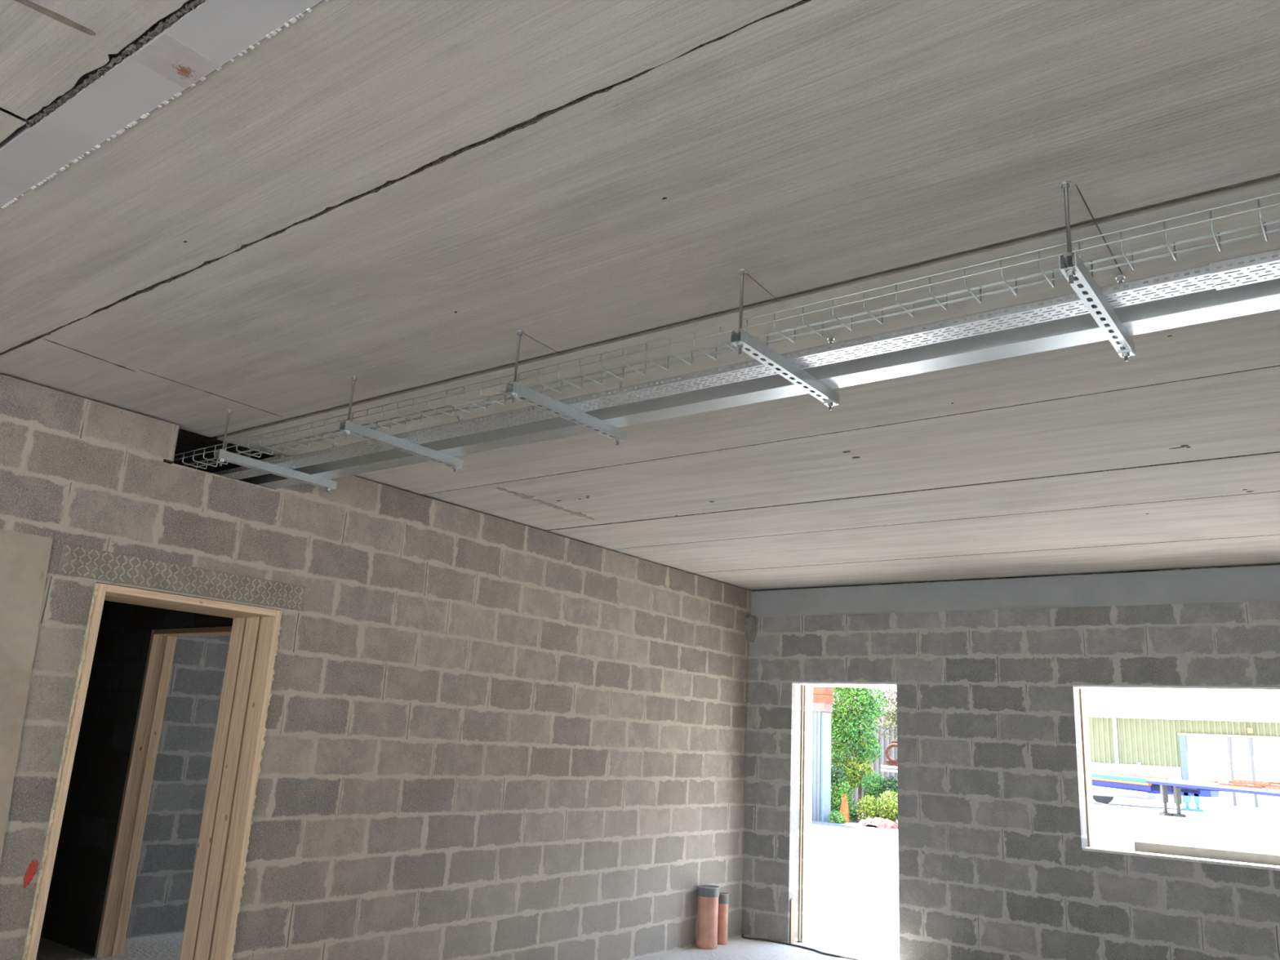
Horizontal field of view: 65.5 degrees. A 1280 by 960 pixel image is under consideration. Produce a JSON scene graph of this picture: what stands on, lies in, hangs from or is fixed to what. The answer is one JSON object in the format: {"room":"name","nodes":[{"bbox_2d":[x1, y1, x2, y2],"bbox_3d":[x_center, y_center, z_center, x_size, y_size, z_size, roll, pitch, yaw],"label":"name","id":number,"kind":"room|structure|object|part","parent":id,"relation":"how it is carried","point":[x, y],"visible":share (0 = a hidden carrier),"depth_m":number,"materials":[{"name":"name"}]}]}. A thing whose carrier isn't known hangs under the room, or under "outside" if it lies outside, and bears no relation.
{"room":"unfinished building interior","nodes":[
{"label":"unfinished building interior","id":0,"kind":"room"},
{"bbox_2d":[0,0,189,142],"bbox_3d":[-1.505,-1.905,-0.972,9.390,0.060,5.845,-8,-18,36],"label":"ceiling","id":1,"kind":"structure","parent":0,"point":[42,57],"depth_m":2.30,"materials":[{"name":"concrete"}]},
{"bbox_2d":[14,0,95,35],"bbox_3d":[-1.302,-1.033,2.210,0.172,0.005,0.025,16,-19,-40],"label":"trim","id":2,"kind":"structure","parent":1,"relation":"attached to","point":[56,16],"depth_m":2.21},
{"bbox_2d":[40,453,275,956],"bbox_3d":[-3.935,1.676,7.610,4.800,3.476,0.160,-8,-18,36],"label":"wall","id":3,"kind":"structure","parent":0,"point":[73,910],"depth_m":7.41,"materials":[{"name":"black"}]},
{"bbox_2d":[94,626,231,958],"bbox_3d":[-3.149,2.156,6.849,1.250,2.250,0.182,-8,-18,36],"label":"door frame","id":4,"kind":"structure","parent":3,"relation":"attached to","point":[117,901],"depth_m":7.16,"materials":[{"name":"brown wood"}]},
{"bbox_2d":[125,635,231,938],"bbox_3d":[-2.678,2.230,9.461,0.200,3.476,4.440,-8,-18,36],"label":"wall","id":5,"kind":"structure","parent":0,"point":[171,832],"depth_m":7.92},
{"bbox_2d":[167,428,265,468],"bbox_3d":[-5.010,-0.536,6.475,5.308,0.110,13.700,-8,-18,36],"label":"wall opening","id":6,"kind":"structure","parent":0,"point":[187,441],"depth_m":7.03,"materials":[{"name":"black"}]},
{"bbox_2d":[0,373,751,959],"bbox_3d":[-3.081,1.087,4.474,0.400,3.125,13.700,-8,-18,36],"label":"wall","id":7,"kind":"structure","parent":0,"point":[487,737],"depth_m":6.36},
{"bbox_2d":[0,528,53,864],"bbox_3d":[-4.786,0.682,1.893,0.012,2.419,6.715,-8,-18,36],"label":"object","id":8,"kind":"object","parent":7,"relation":"attached to","point":[24,557],"visible":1,"depth_m":4.52,"materials":[{"name":"beige wood"}]},
{"bbox_2d":[23,860,37,888],"bbox_3d":[-2.738,1.770,4.470,0.003,0.118,0.047,-8,-18,36],"label":"paint mark","id":9,"kind":"object","parent":7,"relation":"attached to","point":[31,871],"visible":1,"depth_m":4.47,"materials":[{"name":"red paint"}]},
{"bbox_2d":[22,582,281,959],"bbox_3d":[-2.543,1.724,5.051,0.427,2.244,1.049,-8,-18,36],"label":"door frame","id":10,"kind":"structure","parent":7,"relation":"attached to","point":[219,872],"depth_m":5.36,"materials":[{"name":"brown wood"}]},
{"bbox_2d":[57,543,306,611],"bbox_3d":[-2.378,0.535,5.261,0.114,0.142,1.350,-8,-18,36],"label":"lintel","id":11,"kind":"object","parent":7,"relation":"attached to","point":[75,561],"visible":1,"depth_m":5.15,"materials":[{"name":"grey concrete"}]},
{"bbox_2d":[35,931,899,959],"bbox_3d":[-1.223,2.506,2.916,14.500,0.200,14.200,-8,-18,36],"label":"floor","id":12,"kind":"structure","parent":0,"point":[165,946],"depth_m":8.13,"materials":[{"name":"concrete"}]},
{"bbox_2d":[694,884,719,949],"bbox_3d":[0.568,3.699,8.409,0.198,0.503,0.189,-8,-18,36],"label":"drain pipe","id":13,"kind":"object","parent":12,"relation":"on","point":[708,895],"visible":0.99,"depth_m":8.35,"materials":[{"name":"plastic"}]},
{"bbox_2d":[717,892,728,944],"bbox_3d":[0.708,3.788,8.586,0.114,0.420,0.106,-8,-18,36],"label":"drain pipe","id":14,"kind":"object","parent":12,"relation":"on","point":[723,899],"visible":0.76,"depth_m":8.55,"materials":[{"name":"plastic"}]},
{"bbox_2d":[789,898,794,943],"bbox_3d":[1.340,3.889,8.776,0.014,0.360,0.055,-8,-18,36],"label":"timber offcut","id":15,"kind":"object","parent":12,"relation":"on","point":[792,901],"visible":1,"depth_m":8.77,"materials":[{"name":"beige wood"}]},
{"bbox_2d":[741,933,861,959],"bbox_3d":[1.647,3.909,8.105,0.322,0.016,2.255,13,-18,-34],"label":"cable","id":16,"kind":"object","parent":12,"relation":"on","point":[742,935],"visible":1,"depth_m":8.56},
{"bbox_2d":[0,0,1279,591],"bbox_3d":[2.581,-0.321,4.261,9.390,0.080,7.505,-8,-18,36],"label":"ceiling","id":17,"kind":"structure","parent":0,"point":[806,144],"depth_m":3.17,"materials":[{"name":"concrete"}]},
{"bbox_2d":[43,338,134,371],"bbox_3d":[-2.386,-0.541,4.329,0.015,0.005,0.412,-6,-17,32],"label":"trim","id":18,"kind":"structure","parent":17,"relation":"attached to","point":[43,339],"depth_m":4.31,"materials":[{"name":"grey concrete"}]},
{"bbox_2d":[0,0,328,208],"bbox_3d":[0.286,-1.198,1.320,9.390,0.056,0.165,-8,-18,36],"label":"ceiling beam","id":19,"kind":"structure","parent":17,"relation":"attached to","point":[195,40],"depth_m":2.42,"materials":[{"name":"grey paint"}]},
{"bbox_2d":[139,369,282,417],"bbox_3d":[-2.029,-0.408,4.760,0.013,0.005,0.740,-8,-18,36],"label":"joint","id":20,"kind":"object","parent":17,"relation":"attached to","point":[140,370],"depth_m":4.74,"materials":[{"name":"grey concrete"}]},
{"bbox_2d":[213,408,337,493],"bbox_3d":[-1.872,-0.135,5.195,0.041,0.290,0.692,-8,-18,36],"label":"hanger","id":21,"kind":"object","parent":17,"relation":"hanging from","point":[222,455],"visible":1,"depth_m":5.11,"materials":[{"name":"metal"}]},
{"bbox_3d":[-2.063,-0.210,4.951,0.011,0.290,0.011,-8,-18,36],"label":"threaded rod","id":22,"kind":"part","parent":21,"relation":"part of","materials":[{"name":"silver metal"}]},
{"bbox_2d":[339,375,463,472],"bbox_3d":[-1.078,-0.244,4.608,0.041,0.290,0.692,-8,-18,36],"label":"hanger","id":23,"kind":"object","parent":17,"relation":"hanging from","point":[348,427],"visible":1,"depth_m":4.52,"materials":[{"name":"metal"}]},
{"bbox_3d":[-1.269,-0.318,4.364,0.011,0.290,0.011,-8,-18,36],"label":"threaded rod","id":24,"kind":"part","parent":23,"relation":"part of","materials":[{"name":"silver metal"}]},
{"bbox_2d":[523,333,561,354],"bbox_3d":[-0.382,-0.536,3.917,0.001,0.005,0.240,-7,-18,34],"label":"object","id":25,"kind":"structure","parent":17,"relation":"attached to","point":[523,333],"depth_m":3.92,"materials":[{"name":"grey metal"}]},
{"bbox_2d":[495,487,595,519],"bbox_3d":[-0.602,0.161,6.637,0.119,0.005,0.990,-8,-18,36],"label":"joint","id":26,"kind":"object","parent":17,"relation":"attached to","point":[523,496],"depth_m":6.61,"materials":[{"name":"grey concrete"}]},
{"bbox_2d":[505,329,626,445],"bbox_3d":[-0.277,-0.354,4.016,0.041,0.290,0.692,-8,-18,36],"label":"hanger","id":27,"kind":"object","parent":17,"relation":"hanging from","point":[518,391],"visible":1,"depth_m":3.92,"materials":[{"name":"metal"}]},
{"bbox_3d":[-0.468,-0.428,3.771,0.011,0.290,0.011,-8,-18,36],"label":"threaded rod","id":28,"kind":"part","parent":27,"relation":"part of","materials":[{"name":"silver metal"}]},
{"bbox_2d":[611,437,623,440],"bbox_3d":[-0.095,-0.171,4.228,0.038,0.004,0.034,-8,-18,36],"label":"washer","id":29,"kind":"object","parent":27,"relation":"in","point":[612,438],"depth_m":4.22,"materials":[{"name":"metal"}]},
{"bbox_2d":[172,191,1279,469],"bbox_3d":[0.109,-0.437,3.452,6.740,0.057,0.145,-8,-18,36],"label":"basket tray","id":30,"kind":"object","parent":27,"relation":"on","point":[1218,243],"visible":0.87,"depth_m":3.12,"materials":[{"name":"metal"}]},
{"bbox_2d":[210,256,1279,479],"bbox_3d":[0.168,-0.358,3.679,6.750,0.025,0.103,-8,-18,36],"label":"cable tray","id":31,"kind":"object","parent":27,"relation":"on","point":[1184,288],"visible":0.85,"depth_m":3.32,"materials":[{"name":"metal"}]},
{"bbox_2d":[1208,248,1279,290],"bbox_3d":[1.703,-0.567,2.548,0.415,0.031,0.114,-8,-18,36],"label":"tray splice","id":32,"kind":"object","parent":31,"relation":"on","point":[1221,273],"visible":0.98,"depth_m":2.60,"materials":[{"name":"metal"}]},
{"bbox_2d":[747,274,779,301],"bbox_3d":[0.412,-0.645,3.330,0.001,0.005,0.240,-7,-18,33],"label":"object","id":33,"kind":"structure","parent":17,"relation":"attached to","point":[748,274],"depth_m":3.34,"materials":[{"name":"grey metal"}]},
{"bbox_2d":[729,269,839,410],"bbox_3d":[0.515,-0.462,3.430,0.041,0.290,0.692,-8,-18,36],"label":"hanger","id":34,"kind":"object","parent":17,"relation":"hanging from","point":[745,342],"visible":0.99,"depth_m":3.33,"materials":[{"name":"metal"}]},
{"bbox_3d":[0.324,-0.536,3.186,0.011,0.290,0.011,-8,-18,36],"label":"threaded rod","id":35,"kind":"part","parent":34,"relation":"part of","materials":[{"name":"silver metal"}]},
{"bbox_2d":[737,269,746,273],"bbox_3d":[0.332,-0.675,3.222,0.028,0.004,0.028,-8,-18,36],"label":"washer","id":36,"kind":"object","parent":34,"relation":"in","point":[740,271],"depth_m":3.21,"materials":[{"name":"metal"}]},
{"bbox_2d":[226,275,1279,488],"bbox_3d":[0.293,-0.340,3.871,6.778,0.102,0.110,-8,-18,36],"label":"cable trunking","id":37,"kind":"object","parent":34,"relation":"on","point":[1208,305],"visible":0.59,"depth_m":3.45,"materials":[{"name":"metal"}]},
{"bbox_3d":[0.703,-0.393,3.672,0.011,0.282,0.011,-8,-18,36],"label":"threaded rod","id":38,"kind":"part","parent":34,"relation":"part of","materials":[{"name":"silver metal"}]},
{"bbox_2d":[823,400,837,405],"bbox_3d":[0.697,-0.280,3.643,0.038,0.004,0.034,-8,-18,36],"label":"washer","id":39,"kind":"object","parent":34,"relation":"in","point":[827,402],"depth_m":3.63,"materials":[{"name":"metal"}]},
{"bbox_2d":[1058,180,1135,361],"bbox_3d":[1.309,-0.571,2.843,0.041,0.290,0.692,-8,-18,36],"label":"hanger","id":40,"kind":"object","parent":17,"relation":"hanging from","point":[1077,276],"visible":0.98,"depth_m":2.73,"materials":[{"name":"metal"}]},
{"bbox_2d":[1059,180,1071,186],"bbox_3d":[1.126,-0.783,2.635,0.028,0.004,0.028,-8,-18,36],"label":"washer","id":41,"kind":"object","parent":40,"relation":"in","point":[1066,183],"depth_m":2.63,"materials":[{"name":"metal"}]},
{"bbox_3d":[1.118,-0.645,2.599,0.011,0.290,0.011,-8,-18,36],"label":"threaded rod","id":42,"kind":"part","parent":40,"relation":"part of","materials":[{"name":"silver metal"}]},
{"bbox_2d":[1065,269,1075,274],"bbox_3d":[1.112,-0.537,2.570,0.026,0.003,0.026,-8,-18,36],"label":"washer","id":43,"kind":"object","parent":40,"relation":"in","point":[1070,271],"depth_m":2.56,"materials":[{"name":"metal"}]},
{"bbox_2d":[1115,274,1124,279],"bbox_3d":[1.505,-0.636,3.120,0.028,0.004,0.028,-8,-18,36],"label":"washer","id":44,"kind":"object","parent":40,"relation":"in","point":[1118,277],"depth_m":3.11,"materials":[{"name":"metal"}]},
{"bbox_3d":[1.497,-0.501,3.085,0.011,0.282,0.011,-8,-18,36],"label":"threaded rod","id":45,"kind":"part","parent":40,"relation":"part of","materials":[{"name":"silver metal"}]},
{"bbox_2d":[1117,350,1133,356],"bbox_3d":[1.491,-0.388,3.055,0.038,0.004,0.034,-8,-18,36],"label":"washer","id":46,"kind":"object","parent":40,"relation":"in","point":[1122,353],"depth_m":3.05,"materials":[{"name":"metal"}]},
{"bbox_2d":[1075,184,1122,274],"bbox_3d":[1.328,-0.713,2.870,0.004,0.005,0.600,-7,-18,35],"label":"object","id":47,"kind":"structure","parent":17,"relation":"attached to","point":[1078,190],"depth_m":2.82,"materials":[{"name":"grey metal"}]},
{"bbox_2d":[215,173,1279,436],"bbox_3d":[1.398,-0.789,2.748,9.390,0.067,0.060,-8,-18,36],"label":"joint","id":48,"kind":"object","parent":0,"point":[1278,174],"depth_m":3.28,"materials":[{"name":"concrete"}]},
{"bbox_2d":[796,685,1095,942],"bbox_3d":[4.918,2.178,6.884,9.300,3.500,0.160,-8,-18,36],"label":"wall","id":49,"kind":"structure","parent":0,"point":[806,886],"depth_m":9.13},
{"bbox_2d":[751,563,1279,591],"bbox_3d":[4.934,0.621,7.210,9.320,0.037,0.370,-8,-18,36],"label":"trim","id":50,"kind":"structure","parent":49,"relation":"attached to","point":[1277,563],"depth_m":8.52,"materials":[{"name":"grey concrete"}]},
{"bbox_2d":[1133,840,1279,866],"bbox_3d":[4.740,2.657,6.840,2.438,0.092,0.098,-8,-18,36],"label":"block","id":51,"kind":"object","parent":49,"relation":"on","point":[1260,858],"visible":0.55,"depth_m":7.24,"materials":[{"name":"concrete"}]},
{"bbox_2d":[741,600,1279,959],"bbox_3d":[4.762,2.235,6.662,9.300,2.860,0.180,-8,-18,36],"label":"wall","id":52,"kind":"structure","parent":0,"point":[993,864],"depth_m":7.92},
{"bbox_2d":[797,684,804,941],"bbox_3d":[1.463,3.020,9.139,0.047,2.236,0.020,-8,-18,36],"label":"door frame","id":53,"kind":"structure","parent":52,"relation":"in","point":[802,686],"depth_m":9.11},
{"bbox_2d":[791,681,896,688],"bbox_3d":[1.950,1.879,9.125,1.022,0.014,0.420,-8,-18,36],"label":"trim","id":54,"kind":"structure","parent":52,"relation":"attached to","point":[805,683],"depth_m":9.07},
{"bbox_2d":[750,564,1279,617],"bbox_3d":[4.847,0.731,7.056,9.300,0.264,0.158,-8,-18,36],"label":"beam","id":55,"kind":"structure","parent":52,"relation":"attached to","point":[1260,583],"depth_m":8.15,"materials":[{"name":"grey paint"}]},
{"bbox_2d":[1079,688,1090,846],"bbox_3d":[3.471,2.244,7.807,0.042,1.191,0.020,-8,-18,36],"label":"window frame","id":56,"kind":"structure","parent":52,"relation":"in","point":[1080,690],"depth_m":7.79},
{"bbox_2d":[1072,684,1279,693],"bbox_3d":[4.638,1.511,7.137,2.800,0.014,0.420,-8,-18,36],"label":"trim","id":57,"kind":"structure","parent":52,"relation":"attached to","point":[1086,687],"depth_m":7.48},
{"bbox_2d":[1082,846,1279,871],"bbox_3d":[4.503,2.648,6.740,2.797,0.018,0.189,-8,-18,36],"label":"window sill","id":58,"kind":"structure","parent":52,"relation":"in","point":[1088,848],"depth_m":7.12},
{"bbox_2d":[810,796,1279,947],"bbox_3d":[18.857,11.353,31.906,180.000,0.300,180.000,-8,-18,36],"label":"ground","id":59,"kind":"structure","parent":0,"point":[855,891],"depth_m":18.39,"materials":[{"name":"concrete"}]},
{"bbox_2d":[831,724,897,806],"bbox_3d":[8.097,9.380,32.508,11.520,2.650,0.120,-8,-18,36],"label":"fence","id":60,"kind":"object","parent":59,"relation":"on","point":[877,767],"visible":0.02,"depth_m":32.70,"materials":[{"name":"grey wood"}]},
{"bbox_2d":[831,690,1279,808],"bbox_3d":[35.668,15.856,62.203,50.080,8.100,15.340,-8,-18,36],"label":"warehouse","id":61,"kind":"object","parent":59,"relation":"on","point":[1191,736],"visible":0.41,"depth_m":56.99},
{"bbox_3d":[31.319,16.570,57.188,0.340,3.720,0.300,-8,-18,36],"label":"door post","id":62,"kind":"part","parent":61,"relation":"part of","materials":[{"name":"metal"}]},
{"bbox_3d":[32.386,15.088,56.832,2.110,0.920,0.100,-8,-18,36],"label":"panel","id":63,"kind":"part","parent":61,"relation":"part of","materials":[{"name":"white metal"}]},
{"bbox_3d":[32.273,16.880,56.348,2.110,2.800,0.100,-8,-18,36],"label":"loading door","id":64,"kind":"part","parent":61,"relation":"part of","materials":[{"name":"white metal"}]},
{"bbox_3d":[33.197,16.312,55.799,0.140,3.720,0.300,-8,-18,36],"label":"door post","id":65,"kind":"part","parent":61,"relation":"part of","materials":[{"name":"grey metal"}]},
{"bbox_3d":[33.697,14.908,55.863,0.890,0.920,0.100,-8,-18,36],"label":"panel","id":66,"kind":"part","parent":61,"relation":"part of","materials":[{"name":"white metal"}]},
{"bbox_3d":[33.584,16.701,55.379,0.890,2.800,0.100,-8,-18,36],"label":"loading door","id":67,"kind":"part","parent":61,"relation":"part of","materials":[{"name":"white metal"}]},
{"bbox_2d":[1247,728,1253,733],"bbox_3d":[34.047,13.987,55.550,0.240,0.260,0.250,-8,-18,36],"label":"wall lamp","id":68,"kind":"object","parent":61,"relation":"attached to","point":[1249,730],"depth_m":55.46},
{"bbox_3d":[34.020,16.200,55.190,0.140,3.720,0.300,-8,-18,36],"label":"door post","id":69,"kind":"part","parent":61,"relation":"part of","materials":[{"name":"grey metal"}]},
{"bbox_3d":[35.123,14.713,54.808,2.400,0.920,0.100,-8,-18,36],"label":"panel","id":70,"kind":"part","parent":61,"relation":"part of","materials":[{"name":"white metal"}]},
{"bbox_3d":[35.011,16.505,54.324,2.400,2.800,0.100,-8,-18,36],"label":"loading door","id":71,"kind":"part","parent":61,"relation":"part of","materials":[{"name":"white metal"}]},
{"bbox_2d":[1093,801,1111,805],"bbox_3d":[21.230,14.988,46.040,1.007,0.159,0.100,-8,-18,36],"label":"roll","id":72,"kind":"object","parent":59,"relation":"on","point":[1094,802],"visible":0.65,"depth_m":45.97,"materials":[{"name":"white"}]},
{"bbox_2d":[1092,783,1219,812],"bbox_3d":[23.465,14.886,47.131,6.600,1.050,2.700,-8,-18,36],"label":"flatbed trailer","id":73,"kind":"object","parent":59,"relation":"on","point":[1105,797],"visible":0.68,"depth_m":45.73,"materials":[{"name":"metal"}]},
{"bbox_2d":[1091,773,1279,817],"bbox_3d":[21.570,12.171,37.759,2.532,1.403,17.000,3,-15,2],"label":"flatbed trailer","id":74,"kind":"object","parent":59,"relation":"on","point":[1175,786],"visible":0.94,"depth_m":39.36,"materials":[{"name":"metal"}]},
{"bbox_3d":[20.522,12.892,43.163,0.030,0.184,6.250,3,-15,2],"label":"edge rail","id":75,"kind":"part","parent":74,"relation":"part of","materials":[{"name":"metal"}]},
{"bbox_2d":[1108,773,1167,779],"bbox_3d":[20.903,12.468,41.917,0.100,0.107,5.250,3,-15,2],"label":"bearer","id":76,"kind":"object","parent":74,"relation":"on","point":[1116,774],"visible":1,"depth_m":41.60,"materials":[{"name":"white"}]},
{"bbox_3d":[21.621,11.786,38.169,1.300,0.201,1.600,3,-15,2],"label":"neck plate","id":77,"kind":"part","parent":74,"relation":"part of","materials":[{"name":"blue metal"}]},
{"bbox_3d":[20.256,10.810,34.926,0.030,0.235,10.750,3,-15,2],"label":"edge rail","id":78,"kind":"part","parent":74,"relation":"part of","materials":[{"name":"white metal"}]},
{"bbox_2d":[1206,779,1279,789],"bbox_3d":[21.356,10.671,34.970,1.496,0.249,4.820,2,-15,3],"label":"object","id":79,"kind":"object","parent":74,"relation":"on","point":[1237,783],"visible":1,"depth_m":34.44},
{"bbox_2d":[811,806,1279,854],"bbox_3d":[8.282,9.232,26.458,18.000,0.106,8.800,-8,-18,36],"label":"ground","id":80,"kind":"structure","parent":0,"point":[1108,839],"depth_m":24.78,"materials":[{"name":"concrete"}]},
{"bbox_2d":[811,686,833,821],"bbox_3d":[3.705,6.893,26.648,2.970,4.025,0.480,-8,-18,36],"label":"shed","id":81,"kind":"object","parent":80,"relation":"on","point":[823,698],"visible":0.13,"depth_m":25.72,"materials":[{"name":"blue metal"}]},
{"bbox_3d":[3.743,6.107,26.871,2.940,0.220,0.460,-8,-18,36],"label":"wall plate","id":82,"kind":"part","parent":81,"relation":"part of","materials":[{"name":"white"}]},
{"bbox_3d":[4.810,7.386,25.674,0.040,2.700,0.420,-8,-18,36],"label":"corner trim","id":83,"kind":"part","parent":81,"relation":"part of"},
{"bbox_2d":[827,810,846,823],"bbox_3d":[4.965,8.487,25.027,0.542,0.358,0.436,-8,-18,36],"label":"bush","id":84,"kind":"object","parent":80,"relation":"on","point":[833,817],"visible":1,"depth_m":24.96,"materials":[{"name":"green plant"}]},
{"bbox_2d":[840,795,849,822],"bbox_3d":[5.249,8.410,25.554,0.240,0.708,0.200,-8,-18,36],"label":"netting","id":85,"kind":"object","parent":80,"relation":"on","point":[844,810],"visible":0.77,"depth_m":25.48,"materials":[{"name":"plastic"}]},
{"bbox_2d":[831,764,861,821],"bbox_3d":[5.342,8.319,26.462,1.289,1.406,0.952,-8,-18,36],"label":"bush","id":86,"kind":"object","parent":80,"relation":"on","point":[837,784],"visible":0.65,"depth_m":26.32,"materials":[{"name":"green plant"}]},
{"bbox_2d":[830,687,888,817],"bbox_3d":[5.886,6.992,27.866,2.027,4.728,1.578,-8,-18,36],"label":"leafy tree","id":87,"kind":"object","parent":80,"relation":"on","point":[850,727],"visible":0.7,"depth_m":27.58,"materials":[{"name":"green plant"}]},
{"bbox_2d":[855,790,897,823],"bbox_3d":[6.348,8.389,25.455,1.713,0.882,0.796,-3,-16,23],"label":"bush","id":88,"kind":"object","parent":80,"relation":"on","point":[889,807],"visible":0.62,"depth_m":25.44,"materials":[{"name":"green plant"}]},
{"bbox_2d":[856,816,897,828],"bbox_3d":[5.876,8.423,24.538,1.040,0.239,0.800,-8,-18,36],"label":"tarpaulin","id":89,"kind":"object","parent":80,"relation":"on","point":[879,822],"visible":0.98,"depth_m":24.30,"materials":[{"name":"white plastic"}]},
{"bbox_2d":[860,771,897,816],"bbox_3d":[6.577,8.422,26.401,1.558,1.311,0.808,-8,-18,36],"label":"bush","id":90,"kind":"object","parent":80,"relation":"on","point":[879,786],"visible":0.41,"depth_m":26.46,"materials":[{"name":"green plant"}]},
{"bbox_2d":[869,687,897,741],"bbox_3d":[8.400,7.653,30.158,2.908,4.878,1.887,-8,-18,36],"label":"bare tree","id":91,"kind":"object","parent":80,"relation":"on","point":[893,713],"visible":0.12,"depth_m":30.43,"materials":[{"name":"green plant"}]},
{"bbox_2d":[880,741,897,773],"bbox_3d":[7.771,8.370,27.619,2.002,2.100,0.735,-8,-18,36],"label":"machine","id":92,"kind":"object","parent":80,"relation":"on","point":[891,763],"visible":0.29,"depth_m":27.99,"materials":[{"name":"metal"}]},
{"bbox_3d":[7.585,8.075,27.421,2.002,0.120,0.070,-8,-18,36],"label":"white rail","id":93,"kind":"part","parent":92,"relation":"part of","materials":[{"name":"white metal"}]},
{"bbox_3d":[7.590,7.979,27.446,2.002,0.120,0.070,-8,-18,36],"label":"white rail","id":94,"kind":"part","parent":92,"relation":"part of","materials":[{"name":"white metal"}]},
{"bbox_3d":[7.772,8.392,27.700,1.700,2.100,0.600,-8,-18,36],"label":"frame","id":95,"kind":"part","parent":92,"relation":"part of","materials":[{"name":"metal"}]}
]}

